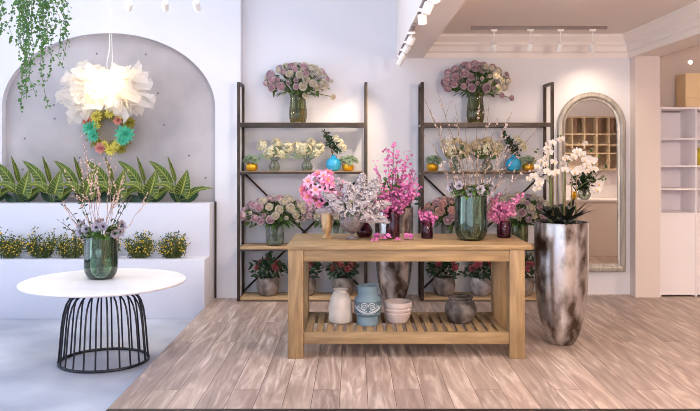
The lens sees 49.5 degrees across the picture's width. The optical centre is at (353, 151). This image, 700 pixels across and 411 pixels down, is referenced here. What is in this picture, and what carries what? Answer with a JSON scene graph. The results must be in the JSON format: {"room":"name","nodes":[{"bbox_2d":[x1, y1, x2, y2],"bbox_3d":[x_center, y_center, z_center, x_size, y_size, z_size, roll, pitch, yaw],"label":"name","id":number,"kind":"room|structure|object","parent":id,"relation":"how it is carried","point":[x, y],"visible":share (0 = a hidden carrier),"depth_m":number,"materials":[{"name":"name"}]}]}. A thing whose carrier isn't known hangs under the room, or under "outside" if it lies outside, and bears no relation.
{"room":"plant shop","nodes":[
{"label":"plant shop","id":0,"kind":"room"},
{"bbox_2d":[0,319,192,410],"bbox_3d":[-3.442,1.810,3.200,3.717,0.100,11.000,0,0,0],"label":"floor","id":1,"kind":"structure","parent":0,"point":[31,379],"depth_m":6.33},
{"bbox_2d":[17,268,185,373],"bbox_3d":[-2.104,1.420,6.400,1.350,0.680,1.350,0,0,0],"label":"round table","id":2,"kind":"object","parent":1,"relation":"on","point":[71,285],"visible":1,"depth_m":6.26,"materials":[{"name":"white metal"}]},
{"bbox_2d":[84,236,117,279],"bbox_3d":[-2.164,0.903,6.500,0.282,0.355,0.282,0,0,0],"label":"vase","id":3,"kind":"object","parent":2,"relation":"on","point":[87,247],"visible":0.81,"depth_m":6.43,"materials":[{"name":"green glass"}]},
{"bbox_2d":[57,196,131,271],"bbox_3d":[-2.201,0.697,6.454,0.639,0.690,0.117,0,0,0],"label":"leafy sprig","id":4,"kind":"object","parent":3,"relation":"in","point":[124,206],"visible":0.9,"depth_m":6.45,"materials":[{"name":"brown plant"}]},
{"bbox_2d":[74,218,127,273],"bbox_3d":[-2.157,0.804,6.495,0.439,0.473,0.422,0,0,36],"label":"posy","id":5,"kind":"object","parent":3,"relation":"in","point":[97,227],"visible":0.99,"depth_m":6.42,"materials":[{"name":"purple plant"}]},
{"bbox_2d":[62,130,157,275],"bbox_3d":[-2.071,0.422,6.485,0.818,1.259,0.311,0,0,8],"label":"bunch","id":6,"kind":"object","parent":3,"relation":"in","point":[87,165],"visible":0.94,"depth_m":6.49,"materials":[{"name":"brown plant"}]},
{"bbox_2d":[0,202,213,318],"bbox_3d":[-3.433,1.160,8.300,3.714,1.199,0.580,0,0,0],"label":"ledge","id":7,"kind":"object","parent":1,"relation":"on","point":[186,300],"visible":0.58,"depth_m":8.12,"materials":[{"name":"grey paint"}]},
{"bbox_2d":[0,177,8,200],"bbox_3d":[-4.009,0.304,8.444,0.712,0.531,0.223,0,0,-8],"label":"leaf plant","id":8,"kind":"object","parent":7,"relation":"on","point":[3,192],"visible":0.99,"depth_m":8.41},
{"bbox_2d":[0,226,28,258],"bbox_3d":[-3.676,0.971,8.135,0.372,0.357,0.237,0,0,11],"label":"flowering shrub","id":9,"kind":"object","parent":7,"relation":"on","point":[11,250],"visible":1,"depth_m":8.10,"materials":[{"name":"green plant"}]},
{"bbox_2d":[0,156,40,202],"bbox_3d":[-3.670,0.303,8.450,0.712,0.528,0.234,0,0,-8],"label":"leaf plant","id":10,"kind":"object","parent":7,"relation":"on","point":[21,192],"visible":1,"depth_m":8.41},
{"bbox_2d":[23,227,57,257],"bbox_3d":[-3.347,0.969,8.128,0.388,0.354,0.220,0,0,0],"label":"flowering shrub","id":11,"kind":"object","parent":7,"relation":"on","point":[33,249],"visible":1,"depth_m":8.11,"materials":[{"name":"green plant"}]},
{"bbox_2d":[23,156,72,202],"bbox_3d":[-3.321,0.302,8.448,0.712,0.527,0.228,0,0,-8],"label":"leaf plant","id":12,"kind":"object","parent":7,"relation":"on","point":[61,194],"visible":0.98,"depth_m":8.41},
{"bbox_2d":[54,229,83,258],"bbox_3d":[-3.012,0.979,8.134,0.388,0.355,0.231,0,0,0],"label":"flowering shrub","id":13,"kind":"object","parent":7,"relation":"on","point":[65,249],"visible":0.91,"depth_m":8.10,"materials":[{"name":"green plant"}]},
{"bbox_2d":[54,157,104,202],"bbox_3d":[-2.965,0.302,8.448,0.722,0.527,0.261,0,0,0],"label":"leaf plant","id":14,"kind":"object","parent":7,"relation":"on","point":[71,175],"visible":0.86,"depth_m":8.41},
{"bbox_2d":[91,233,121,258],"bbox_3d":[-2.664,0.994,8.120,0.376,0.325,0.229,0,0,-3],"label":"flowering shrub","id":15,"kind":"object","parent":7,"relation":"on","point":[108,251],"visible":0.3,"depth_m":8.10,"materials":[{"name":"green plant"}]},
{"bbox_2d":[85,157,138,202],"bbox_3d":[-2.615,0.305,8.467,0.722,0.532,0.299,0,0,0],"label":"leaf plant","id":16,"kind":"object","parent":7,"relation":"on","point":[103,178],"visible":0.84,"depth_m":8.41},
{"bbox_2d":[122,230,158,257],"bbox_3d":[-2.276,0.986,8.125,0.407,0.324,0.233,0,0,0],"label":"flowering shrub","id":17,"kind":"object","parent":7,"relation":"on","point":[142,249],"visible":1,"depth_m":8.10,"materials":[{"name":"green plant"}]},
{"bbox_2d":[117,157,173,202],"bbox_3d":[-2.260,0.303,8.465,0.722,0.529,0.296,0,0,0],"label":"leaf plant","id":18,"kind":"object","parent":7,"relation":"on","point":[133,175],"visible":0.98,"depth_m":8.42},
{"bbox_2d":[155,230,190,258],"bbox_3d":[-1.940,0.995,8.130,0.372,0.320,0.243,0,0,0],"label":"flowering shrub","id":19,"kind":"object","parent":7,"relation":"on","point":[179,247],"visible":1,"depth_m":8.10,"materials":[{"name":"green plant"}]},
{"bbox_2d":[148,156,212,202],"bbox_3d":[-1.916,0.302,8.440,0.722,0.527,0.245,0,0,0],"label":"leaf plant","id":20,"kind":"object","parent":7,"relation":"on","point":[182,192],"visible":1,"depth_m":8.41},
{"bbox_2d":[6,34,214,201],"bbox_3d":[-2.824,0.197,8.730,2.526,3.127,0.060,0,0,0],"label":"wall","id":21,"kind":"structure","parent":0,"point":[180,126],"depth_m":8.70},
{"bbox_2d":[81,108,135,155],"bbox_3d":[-2.759,-0.272,8.578,0.623,0.651,0.244,0,0,0],"label":"flower wreath","id":22,"kind":"object","parent":21,"relation":"hanging from","point":[124,134],"visible":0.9,"depth_m":8.52,"materials":[{"name":"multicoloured plant"}]},
{"bbox_2d":[0,0,242,297],"bbox_3d":[-3.292,-0.445,8.760,4.017,4.410,0.320,0,0,0],"label":"wall","id":23,"kind":"structure","parent":0,"point":[211,37],"depth_m":8.60,"materials":[{"name":"white paint"}]},
{"bbox_2d":[214,202,216,297],"bbox_3d":[-1.574,1.105,8.590,0.038,1.089,0.020,0,0,0],"label":"trim","id":24,"kind":"structure","parent":23,"relation":"attached to","point":[215,203],"depth_m":8.58,"materials":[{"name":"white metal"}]},
{"bbox_2d":[108,295,699,408],"bbox_3d":[3.009,1.705,7.093,9.183,0.110,4.415,0,0,0],"label":"floor","id":25,"kind":"structure","parent":0,"point":[629,351],"depth_m":5.82,"materials":[{"name":"brown wood"}]},
{"bbox_2d":[237,82,366,300],"bbox_3d":[-0.571,0.443,8.573,1.441,2.430,0.366,0,0,0],"label":"display rack","id":26,"kind":"object","parent":25,"relation":"on","point":[246,296],"visible":0.7,"depth_m":8.39,"materials":[{"name":"brown metal"}]},
{"bbox_2d":[242,155,260,170],"bbox_3d":[-1.154,0.121,8.562,0.222,0.188,0.177,0,0,25],"label":"succulent pot","id":27,"kind":"object","parent":26,"relation":"on","point":[253,166],"visible":0.97,"depth_m":8.51,"materials":[{"name":"gold metal"}]},
{"bbox_2d":[248,251,287,295],"bbox_3d":[-0.967,1.351,8.546,0.449,0.521,0.322,0,0,0],"label":"flower pot","id":28,"kind":"object","parent":26,"relation":"on","point":[267,284],"visible":1,"depth_m":8.49,"materials":[{"name":"brown stone"}]},
{"bbox_2d":[269,160,279,170],"bbox_3d":[-0.895,0.153,8.560,0.133,0.125,0.133,0,0,0],"label":"bud vase","id":29,"kind":"object","parent":26,"relation":"on","point":[271,162],"visible":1,"depth_m":8.54,"materials":[{"name":"clear glass"}]},
{"bbox_2d":[256,137,292,168],"bbox_3d":[-0.892,0.012,8.557,0.411,0.359,0.265,0,0,-11],"label":"posy","id":30,"kind":"object","parent":29,"relation":"in","point":[278,152],"visible":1,"depth_m":8.53,"materials":[{"name":"beige plant"}]},
{"bbox_2d":[266,225,283,245],"bbox_3d":[-0.890,0.931,8.560,0.211,0.235,0.202,0,0,0],"label":"glass vase","id":31,"kind":"object","parent":26,"relation":"on","point":[268,238],"visible":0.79,"depth_m":8.53,"materials":[{"name":"glass"}]},
{"bbox_2d":[240,195,308,240],"bbox_3d":[-0.892,0.744,8.559,0.818,0.528,0.422,0,0,-4],"label":"bouquet","id":32,"kind":"object","parent":31,"relation":"in","point":[290,204],"visible":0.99,"depth_m":8.47,"materials":[{"name":"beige plant"}]},
{"bbox_2d":[289,93,306,122],"bbox_3d":[-0.631,-0.491,8.560,0.206,0.330,0.198,0,0,0],"label":"glass vase","id":33,"kind":"object","parent":26,"relation":"on","point":[291,110],"visible":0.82,"depth_m":8.53,"materials":[{"name":"green glass"}]},
{"bbox_2d":[263,62,335,119],"bbox_3d":[-0.613,-0.694,8.562,0.825,0.657,0.436,0,0,7],"label":"bouquet","id":34,"kind":"object","parent":33,"relation":"in","point":[303,71],"visible":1,"depth_m":8.46,"materials":[{"name":"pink plant"}]},
{"bbox_2d":[284,261,323,295],"bbox_3d":[-0.559,1.366,8.563,0.401,0.492,0.359,0,0,30],"label":"flower pot","id":35,"kind":"object","parent":26,"relation":"on","point":[312,281],"visible":0.31,"depth_m":8.49,"materials":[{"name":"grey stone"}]},
{"bbox_2d":[301,160,312,170],"bbox_3d":[-0.529,0.153,8.560,0.134,0.125,0.133,0,0,0],"label":"bud vase","id":36,"kind":"object","parent":26,"relation":"on","point":[303,163],"visible":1,"depth_m":8.54,"materials":[{"name":"clear glass"}]},
{"bbox_2d":[290,137,324,168],"bbox_3d":[-0.524,0.011,8.551,0.394,0.360,0.246,0,0,-13],"label":"posy","id":37,"kind":"object","parent":36,"relation":"in","point":[311,152],"visible":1,"depth_m":8.53,"materials":[{"name":"beige plant"}]},
{"bbox_2d":[326,155,340,170],"bbox_3d":[-0.231,0.125,8.540,0.172,0.180,0.172,0,0,0],"label":"round vase","id":38,"kind":"object","parent":26,"relation":"on","point":[333,163],"visible":0.97,"depth_m":8.48,"materials":[{"name":"blue ceramic"}]},
{"bbox_2d":[321,129,346,157],"bbox_3d":[-0.226,-0.046,8.524,0.302,0.444,0.142,0,0,0],"label":"leafy branch","id":39,"kind":"object","parent":38,"relation":"in","point":[333,146],"visible":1,"depth_m":8.52,"materials":[{"name":"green plant"}]},
{"bbox_2d":[325,261,359,294],"bbox_3d":[-0.127,1.359,8.551,0.399,0.506,0.329,0,0,0],"label":"flower pot","id":40,"kind":"object","parent":26,"relation":"on","point":[339,280],"visible":0.71,"depth_m":8.47,"materials":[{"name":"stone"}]},
{"bbox_2d":[339,155,358,170],"bbox_3d":[-0.062,0.123,8.559,0.210,0.184,0.194,0,0,-41],"label":"succulent pot","id":41,"kind":"object","parent":26,"relation":"on","point":[349,166],"visible":0.98,"depth_m":8.51,"materials":[{"name":"gold metal"}]},
{"bbox_2d":[375,206,412,299],"bbox_3d":[0.438,1.125,8.320,0.423,1.050,0.423,0,0,0],"label":"floor vase","id":42,"kind":"object","parent":25,"relation":"on","point":[393,277],"visible":0.51,"depth_m":8.17,"materials":[{"name":"silver metal"}]},
{"bbox_2d":[377,178,421,211],"bbox_3d":[0.466,0.862,8.299,0.564,1.176,0.534,0,0,0],"label":"bouquet","id":43,"kind":"object","parent":42,"relation":"in","point":[415,198],"visible":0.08,"depth_m":8.31,"materials":[{"name":"green plant"}]},
{"bbox_2d":[106,409,699,410],"bbox_3d":[3.009,1.705,4.825,9.183,0.110,0.120,0,0,0],"label":"trim","id":44,"kind":"structure","parent":25,"relation":"attached to","point":[107,409],"depth_m":4.85,"materials":[{"name":"black"}]},
{"bbox_2d":[287,234,531,358],"bbox_3d":[0.444,1.195,6.475,1.953,0.910,0.850,0,0,0],"label":"work table","id":45,"kind":"object","parent":25,"relation":"on","point":[506,317],"visible":0.85,"depth_m":6.08,"materials":[{"name":"brown wood"}]},
{"bbox_2d":[321,208,333,238],"bbox_3d":[-0.231,0.613,6.540,0.120,0.255,0.120,0,0,0],"label":"vase","id":46,"kind":"object","parent":45,"relation":"on","point":[326,219],"visible":0.87,"depth_m":6.50,"materials":[{"name":"beige metal"}]},
{"bbox_2d":[299,169,344,208],"bbox_3d":[-0.248,0.402,6.498,0.432,0.518,0.329,0,0,-19],"label":"lily bouquet","id":47,"kind":"object","parent":46,"relation":"in","point":[326,182],"visible":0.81,"depth_m":6.42,"materials":[{"name":"pink plant"}]},
{"bbox_2d":[329,287,351,324],"bbox_3d":[-0.115,1.304,6.450,0.200,0.287,0.200,0,0,0],"label":"bottle vase","id":48,"kind":"object","parent":45,"relation":"on","point":[340,305],"visible":1,"depth_m":6.38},
{"bbox_2d":[339,208,364,239],"bbox_3d":[-0.017,0.608,6.440,0.221,0.265,0.218,0,0,26],"label":"crystal vase","id":49,"kind":"object","parent":45,"relation":"on","point":[344,226],"visible":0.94,"depth_m":6.39,"materials":[{"name":"clear glass"}]},
{"bbox_2d":[316,172,391,227],"bbox_3d":[-0.003,0.405,6.383,0.637,0.481,0.315,0,0,-6],"label":"bouquet","id":50,"kind":"object","parent":49,"relation":"in","point":[371,192],"visible":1,"depth_m":6.34,"materials":[{"name":"grey plant"}]},
{"bbox_2d":[356,222,372,237],"bbox_3d":[0.091,0.665,6.620,0.142,0.150,0.142,0,0,0],"label":"vase","id":51,"kind":"object","parent":45,"relation":"on","point":[366,231],"visible":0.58,"depth_m":6.57,"materials":[{"name":"red glass"}]},
{"bbox_2d":[354,283,380,325],"bbox_3d":[0.116,1.285,6.398,0.227,0.326,0.231,0,0,-4],"label":"vase","id":52,"kind":"object","parent":45,"relation":"on","point":[367,303],"visible":1,"depth_m":6.32,"materials":[{"name":"blue"}]},
{"bbox_2d":[374,233,391,239],"bbox_3d":[0.241,0.706,6.364,0.160,0.066,0.105,0,0,0],"label":"blossom","id":53,"kind":"object","parent":45,"relation":"on","point":[375,234],"visible":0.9,"depth_m":6.35,"materials":[{"name":"pink plant"}]},
{"bbox_2d":[386,208,399,238],"bbox_3d":[0.335,0.609,6.520,0.120,0.263,0.120,0,0,0],"label":"vase","id":54,"kind":"object","parent":45,"relation":"on","point":[393,228],"visible":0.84,"depth_m":6.47,"materials":[{"name":"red glass"}]},
{"bbox_2d":[372,142,422,219],"bbox_3d":[0.368,0.315,6.516,0.441,0.812,0.272,0,0,13],"label":"blossom branches","id":55,"kind":"object","parent":54,"relation":"in","point":[397,195],"visible":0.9,"depth_m":6.50,"materials":[{"name":"pink plant"}]},
{"bbox_2d":[383,298,411,323],"bbox_3d":[0.372,1.357,6.460,0.244,0.180,0.244,0,0,0],"label":"ribbed bowl","id":56,"kind":"object","parent":45,"relation":"on","point":[397,310],"visible":1,"depth_m":6.38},
{"bbox_2d":[421,221,432,238],"bbox_3d":[0.626,0.667,6.520,0.102,0.145,0.102,0,0,0],"label":"vase","id":57,"kind":"object","parent":45,"relation":"on","point":[426,229],"visible":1,"depth_m":6.48,"materials":[{"name":"red glass"}]},
{"bbox_2d":[418,209,437,226],"bbox_3d":[0.631,0.606,6.512,0.175,0.231,0.111,0,0,0],"label":"sprig","id":58,"kind":"object","parent":57,"relation":"in","point":[427,218],"visible":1,"depth_m":6.50,"materials":[{"name":"pink plant"}]},
{"bbox_2d":[444,294,476,323],"bbox_3d":[0.905,1.336,6.460,0.271,0.222,0.271,0,0,0],"label":"jar","id":59,"kind":"object","parent":45,"relation":"on","point":[460,308],"visible":1,"depth_m":6.37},
{"bbox_2d":[454,195,487,240],"bbox_3d":[0.985,0.555,6.400,0.276,0.370,0.276,0,0,0],"label":"vase","id":60,"kind":"object","parent":45,"relation":"on","point":[463,232],"visible":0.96,"depth_m":6.32,"materials":[{"name":"green glass"}]},
{"bbox_2d":[446,178,494,225],"bbox_3d":[0.988,0.461,6.406,0.434,0.479,0.433,0,0,0],"label":"posy","id":61,"kind":"object","parent":60,"relation":"in","point":[471,190],"visible":0.92,"depth_m":6.31,"materials":[{"name":"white plant"}]},
{"bbox_2d":[419,91,547,225],"bbox_3d":[1.084,0.091,6.416,1.052,1.243,0.332,0,0,-7],"label":"bunch","id":62,"kind":"object","parent":60,"relation":"in","point":[506,123],"visible":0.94,"depth_m":6.40,"materials":[{"name":"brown plant"}]},
{"bbox_2d":[497,220,510,237],"bbox_3d":[1.299,0.665,6.580,0.125,0.150,0.125,0,0,0],"label":"vase","id":63,"kind":"object","parent":45,"relation":"on","point":[503,227],"visible":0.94,"depth_m":6.53,"materials":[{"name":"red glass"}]},
{"bbox_2d":[487,192,524,223],"bbox_3d":[1.286,0.531,6.550,0.338,0.382,0.185,0,0,0],"label":"blossom branches","id":64,"kind":"object","parent":63,"relation":"in","point":[499,211],"visible":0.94,"depth_m":6.54,"materials":[{"name":"pink plant"}]},
{"bbox_2d":[418,82,553,300],"bbox_3d":[1.474,0.443,8.573,1.468,2.430,0.366,0,0,0],"label":"display rack","id":65,"kind":"object","parent":25,"relation":"on","point":[424,296],"visible":0.58,"depth_m":8.39,"materials":[{"name":"brown metal"}]},
{"bbox_2d":[425,155,441,170],"bbox_3d":[0.897,0.123,8.562,0.198,0.184,0.197,0,0,0],"label":"succulent pot","id":66,"kind":"object","parent":65,"relation":"on","point":[432,166],"visible":0.97,"depth_m":8.51,"materials":[{"name":"gold metal"}]},
{"bbox_2d":[425,261,463,295],"bbox_3d":[1.016,1.360,8.558,0.437,0.503,0.333,0,0,0],"label":"flower pot","id":67,"kind":"object","parent":65,"relation":"on","point":[443,285],"visible":0.8,"depth_m":8.49,"materials":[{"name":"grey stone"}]},
{"bbox_2d":[441,224,455,233],"bbox_3d":[1.081,0.931,8.560,0.211,0.235,0.202,0,0,0],"label":"glass vase","id":68,"kind":"object","parent":65,"relation":"on","point":[442,225],"visible":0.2,"depth_m":8.54,"materials":[{"name":"glass"}]},
{"bbox_2d":[419,195,480,233],"bbox_3d":[1.087,0.748,8.561,0.699,0.524,0.422,0,0,-11],"label":"bouquet","id":69,"kind":"object","parent":68,"relation":"in","point":[440,205],"visible":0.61,"depth_m":8.45,"materials":[{"name":"pink plant"}]},
{"bbox_2d":[449,160,460,170],"bbox_3d":[1.138,0.153,8.560,0.133,0.125,0.133,0,0,0],"label":"bud vase","id":70,"kind":"object","parent":65,"relation":"on","point":[452,160],"visible":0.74,"depth_m":8.54,"materials":[{"name":"clear glass"}]},
{"bbox_2d":[440,137,471,168],"bbox_3d":[1.144,0.010,8.557,0.319,0.362,0.287,0,0,38],"label":"posy","id":71,"kind":"object","parent":70,"relation":"in","point":[450,150],"visible":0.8,"depth_m":8.52,"materials":[{"name":"beige plant"}]},
{"bbox_2d":[466,93,484,122],"bbox_3d":[1.369,-0.491,8.560,0.198,0.330,0.206,0,0,18],"label":"glass vase","id":72,"kind":"object","parent":65,"relation":"on","point":[468,113],"visible":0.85,"depth_m":8.52,"materials":[{"name":"green glass"}]},
{"bbox_2d":[440,60,513,119],"bbox_3d":[1.387,-0.701,8.557,0.823,0.670,0.432,0,0,10],"label":"bouquet","id":73,"kind":"object","parent":72,"relation":"in","point":[474,66],"visible":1,"depth_m":8.47,"materials":[{"name":"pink plant"}]},
{"bbox_2d":[463,261,490,295],"bbox_3d":[1.418,1.367,8.563,0.392,0.490,0.337,0,0,19],"label":"flower pot","id":74,"kind":"object","parent":65,"relation":"on","point":[480,285],"visible":0.8,"depth_m":8.47,"materials":[{"name":"ceramic"}]},
{"bbox_2d":[481,160,492,170],"bbox_3d":[1.498,0.153,8.560,0.133,0.125,0.133,0,0,0],"label":"bud vase","id":75,"kind":"object","parent":65,"relation":"on","point":[483,163],"visible":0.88,"depth_m":8.54,"materials":[{"name":"clear glass"}]},
{"bbox_2d":[471,136,502,168],"bbox_3d":[1.500,0.006,8.559,0.343,0.370,0.280,0,0,-27],"label":"posy","id":76,"kind":"object","parent":75,"relation":"in","point":[485,150],"visible":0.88,"depth_m":8.52,"materials":[{"name":"beige plant"}]},
{"bbox_2d":[506,155,520,170],"bbox_3d":[1.791,0.125,8.540,0.172,0.180,0.172,0,0,0],"label":"round vase","id":77,"kind":"object","parent":65,"relation":"on","point":[516,163],"visible":0.94,"depth_m":8.48,"materials":[{"name":"blue ceramic"}]},
{"bbox_2d":[502,129,527,157],"bbox_3d":[1.800,-0.045,8.527,0.294,0.443,0.150,0,0,0],"label":"flowers","id":78,"kind":"object","parent":77,"relation":"in","point":[510,142],"visible":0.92,"depth_m":8.52,"materials":[{"name":"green plant"}]},
{"bbox_2d":[511,224,527,242],"bbox_3d":[1.858,0.931,8.560,0.211,0.235,0.202,0,0,0],"label":"glass vase","id":79,"kind":"object","parent":65,"relation":"on","point":[526,225],"visible":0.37,"depth_m":8.50,"materials":[{"name":"glass"}]},
{"bbox_2d":[487,191,548,238],"bbox_3d":[1.835,0.726,8.563,0.739,0.565,0.436,0,0,10],"label":"bouquet","id":80,"kind":"object","parent":79,"relation":"in","point":[531,201],"visible":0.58,"depth_m":8.47,"materials":[{"name":"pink plant"}]},
{"bbox_2d":[519,155,535,170],"bbox_3d":[1.953,0.123,8.564,0.216,0.184,0.202,0,0,0],"label":"succulent pot","id":81,"kind":"object","parent":65,"relation":"on","point":[525,167],"visible":0.95,"depth_m":8.51,"materials":[{"name":"gold metal"}]},
{"bbox_2d":[525,253,534,295],"bbox_3d":[1.922,1.363,8.562,0.388,0.498,0.357,0,0,33],"label":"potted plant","id":82,"kind":"object","parent":65,"relation":"on","point":[529,263],"visible":0.44,"depth_m":8.46,"materials":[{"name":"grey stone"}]},
{"bbox_2d":[526,135,606,345],"bbox_3d":[1.818,0.750,6.538,0.546,1.799,0.542,0,0,41],"label":"potted orchid","id":83,"kind":"object","parent":25,"relation":"on","point":[561,242],"visible":0.98,"depth_m":6.40,"materials":[{"name":"silver metal"}]},
{"bbox_2d":[630,56,659,296],"bbox_3d":[3.332,0.273,8.885,0.278,2.755,0.530,0,0,0],"label":"pillar","id":84,"kind":"structure","parent":25,"relation":"on","point":[644,70],"depth_m":8.62,"materials":[{"name":"beige paint"}]},
{"bbox_2d":[660,107,699,296],"bbox_3d":[4.106,0.569,8.868,1.246,2.162,0.424,0,0,0],"label":"bookcase","id":85,"kind":"object","parent":25,"relation":"on","point":[679,132],"visible":0.77,"depth_m":8.67,"materials":[{"name":"white"}]},
{"bbox_2d":[676,73,699,106],"bbox_3d":[4.333,-0.712,8.910,1.000,0.400,0.260,0,0,0],"label":"box","id":86,"kind":"object","parent":85,"relation":"on","point":[687,84],"visible":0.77,"depth_m":8.78,"materials":[{"name":"brown"}]},
{"bbox_2d":[396,0,465,57],"bbox_3d":[0.645,-1.867,3.250,0.307,1.565,11.100,0,0,0],"label":"beam","id":87,"kind":"structure","parent":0,"point":[442,13],"depth_m":6.86,"materials":[{"name":"white paint"}]},
{"bbox_2d":[398,23,415,54],"bbox_3d":[0.505,-1.073,7.450,0.036,0.025,2.100,0,0,0],"label":"track","id":88,"kind":"object","parent":87,"relation":"attached to","point":[413,25],"visible":0.48,"depth_m":6.82,"materials":[{"name":"silver metal"}]},
{"bbox_2d":[402,41,410,53],"bbox_3d":[0.500,-0.998,7.256,0.070,0.124,0.095,0,0,-38],"label":"track spotlight","id":89,"kind":"object","parent":88,"relation":"attached to","point":[406,48],"visible":0.95,"depth_m":7.24,"materials":[{"name":"white"}]},
{"bbox_2d":[406,32,415,45],"bbox_3d":[0.501,-0.998,6.704,0.093,0.125,0.068,0,0,42],"label":"track spotlight","id":90,"kind":"object","parent":88,"relation":"attached to","point":[410,41],"visible":1,"depth_m":6.68,"materials":[{"name":"white"}]},
{"bbox_2d":[417,0,426,13],"bbox_3d":[0.505,-1.073,5.175,0.036,0.025,1.350,0,0,0],"label":"track","id":91,"kind":"object","parent":87,"relation":"attached to","point":[423,1],"visible":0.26,"depth_m":5.50,"materials":[{"name":"silver metal"}]},
{"bbox_2d":[417,8,426,24],"bbox_3d":[0.506,-0.999,5.623,0.074,0.122,0.086,0,0,0],"label":"track spotlight","id":92,"kind":"object","parent":91,"relation":"attached to","point":[422,18],"visible":0.96,"depth_m":5.60,"materials":[{"name":"white"}]},
{"bbox_2d":[421,0,433,14],"bbox_3d":[0.501,-0.998,5.175,0.070,0.125,0.094,0,0,-37],"label":"track spotlight","id":93,"kind":"object","parent":91,"relation":"attached to","point":[427,8],"visible":0.93,"depth_m":5.15,"materials":[{"name":"white"}]},
{"bbox_2d":[243,0,629,294],"bbox_3d":[0.965,-0.500,8.860,4.496,4.300,0.120,0,0,0],"label":"wall","id":94,"kind":"structure","parent":0,"point":[353,41],"depth_m":8.80,"materials":[{"name":"white paint"}]},
{"bbox_2d":[424,34,627,57],"bbox_3d":[1.996,-1.218,8.735,2.394,0.265,0.130,0,0,0],"label":"trim","id":95,"kind":"structure","parent":94,"relation":"attached to","point":[446,45],"depth_m":8.75,"materials":[{"name":"white paint"}]},
{"bbox_2d":[557,92,625,271],"bbox_3d":[2.740,0.344,8.768,0.781,2.066,0.055,0,0,0],"label":"arched mirror","id":96,"kind":"object","parent":94,"relation":"attached to","point":[595,118],"visible":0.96,"depth_m":8.78,"materials":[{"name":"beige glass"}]},
{"bbox_2d":[622,0,699,57],"bbox_3d":[3.128,-1.218,3.250,0.130,0.265,11.100,0,0,0],"label":"trim","id":97,"kind":"structure","parent":94,"relation":"attached to","point":[683,23],"depth_m":7.63,"materials":[{"name":"white paint"}]},
{"bbox_2d":[441,0,697,33],"bbox_3d":[4.121,-1.400,3.500,6.958,0.100,11.600,0,0,0],"label":"ceiling","id":98,"kind":"structure","parent":0,"point":[619,16],"depth_m":7.46,"materials":[{"name":"beige paint"}]},
{"bbox_2d":[471,26,606,29],"bbox_3d":[1.989,-1.334,8.170,1.462,0.032,0.036,0,0,0],"label":"track","id":99,"kind":"object","parent":98,"relation":"attached to","point":[472,27],"visible":1,"depth_m":8.15,"materials":[{"name":"silver metal"}]},
{"bbox_2d":[490,29,497,51],"bbox_3d":[1.508,-1.196,8.177,0.074,0.243,0.108,0,0,21],"label":"track spotlight","id":100,"kind":"object","parent":99,"relation":"attached to","point":[494,48],"visible":1,"depth_m":8.16,"materials":[{"name":"white"}]},
{"bbox_2d":[526,29,534,51],"bbox_3d":[1.894,-1.196,8.175,0.072,0.243,0.102,0,0,-31],"label":"track spotlight","id":101,"kind":"object","parent":99,"relation":"attached to","point":[530,45],"visible":1,"depth_m":8.16,"materials":[{"name":"white"}]},
{"bbox_2d":[556,29,563,51],"bbox_3d":[2.219,-1.196,8.175,0.074,0.243,0.102,0,0,-14],"label":"track spotlight","id":102,"kind":"object","parent":99,"relation":"attached to","point":[560,45],"visible":1,"depth_m":8.16,"materials":[{"name":"white"}]},
{"bbox_2d":[589,29,595,51],"bbox_3d":[2.566,-1.196,8.177,0.074,0.243,0.107,0,0,15],"label":"track spotlight","id":103,"kind":"object","parent":99,"relation":"attached to","point":[592,45],"visible":1,"depth_m":8.16,"materials":[{"name":"white"}]},
{"bbox_2d":[638,35,699,56],"bbox_3d":[3.342,-1.228,3.425,0.298,0.285,11.450,0,0,0],"label":"beam","id":104,"kind":"structure","parent":98,"relation":"attached to","point":[693,41],"depth_m":7.89,"materials":[{"name":"white paint"}]},
{"bbox_2d":[660,45,699,112],"bbox_3d":[5.396,0.100,9.210,4.407,3.100,0.120,0,0,0],"label":"wall","id":105,"kind":"structure","parent":0,"point":[673,64],"depth_m":9.15,"materials":[{"name":"beige paint"}]},
{"bbox_3d":[-2.404,-2.700,3.300,5.792,0.100,11.200,0,0,0],"label":"ceiling","id":106,"kind":"structure","parent":0,"visible":0},
{"bbox_2d":[0,0,71,112],"bbox_3d":[-2.623,-1.480,6.156,0.728,2.340,0.568,0,0,0],"label":"ivy","id":107,"kind":"object","parent":106,"relation":"hanging from","point":[22,8],"visible":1,"depth_m":6.08,"materials":[{"name":"green"}]},
{"bbox_2d":[54,0,155,123],"bbox_3d":[-2.665,-1.473,8.156,1.112,2.354,0.474,0,0,0],"label":"pendant lamp","id":108,"kind":"object","parent":106,"relation":"hanging from","point":[90,88],"visible":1,"depth_m":8.06,"materials":[{"name":"white"}]},
{"bbox_3d":[-1.905,-2.235,7.600,1.170,0.830,0.036,0,0,0],"label":"track","id":109,"kind":"object","parent":106,"relation":"hanging from","visible":0},
{"bbox_2d":[124,0,132,11],"bbox_3d":[-2.256,-1.614,7.609,0.072,0.412,0.113,0,0,-31],"label":"track spotlight","id":110,"kind":"object","parent":109,"relation":"hanging from","point":[129,4],"visible":1,"depth_m":7.58,"materials":[{"name":"white"}]},
{"bbox_2d":[161,0,168,11],"bbox_3d":[-1.891,-1.613,7.610,0.078,0.414,0.113,0,0,0],"label":"track spotlight","id":111,"kind":"object","parent":109,"relation":"hanging from","point":[165,6],"visible":1,"depth_m":7.58,"materials":[{"name":"white"}]},
{"bbox_2d":[192,0,200,11],"bbox_3d":[-1.574,-1.612,7.609,0.073,0.416,0.112,0,0,9],"label":"track spotlight","id":112,"kind":"object","parent":109,"relation":"hanging from","point":[196,4],"visible":1,"depth_m":7.58,"materials":[{"name":"white"}]},
{"bbox_3d":[-0.203,0.931,8.560,0.211,0.235,0.202,0,0,0],"label":"glass vase","id":113,"kind":"object","parent":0,"visible":0},
{"bbox_2d":[302,200,361,233],"bbox_3d":[-0.213,0.748,8.560,0.743,0.520,0.431,0,0,-5],"label":"bouquet","id":114,"kind":"object","parent":113,"relation":"in","point":[316,217],"visible":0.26,"depth_m":8.46,"materials":[{"name":"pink plant"}]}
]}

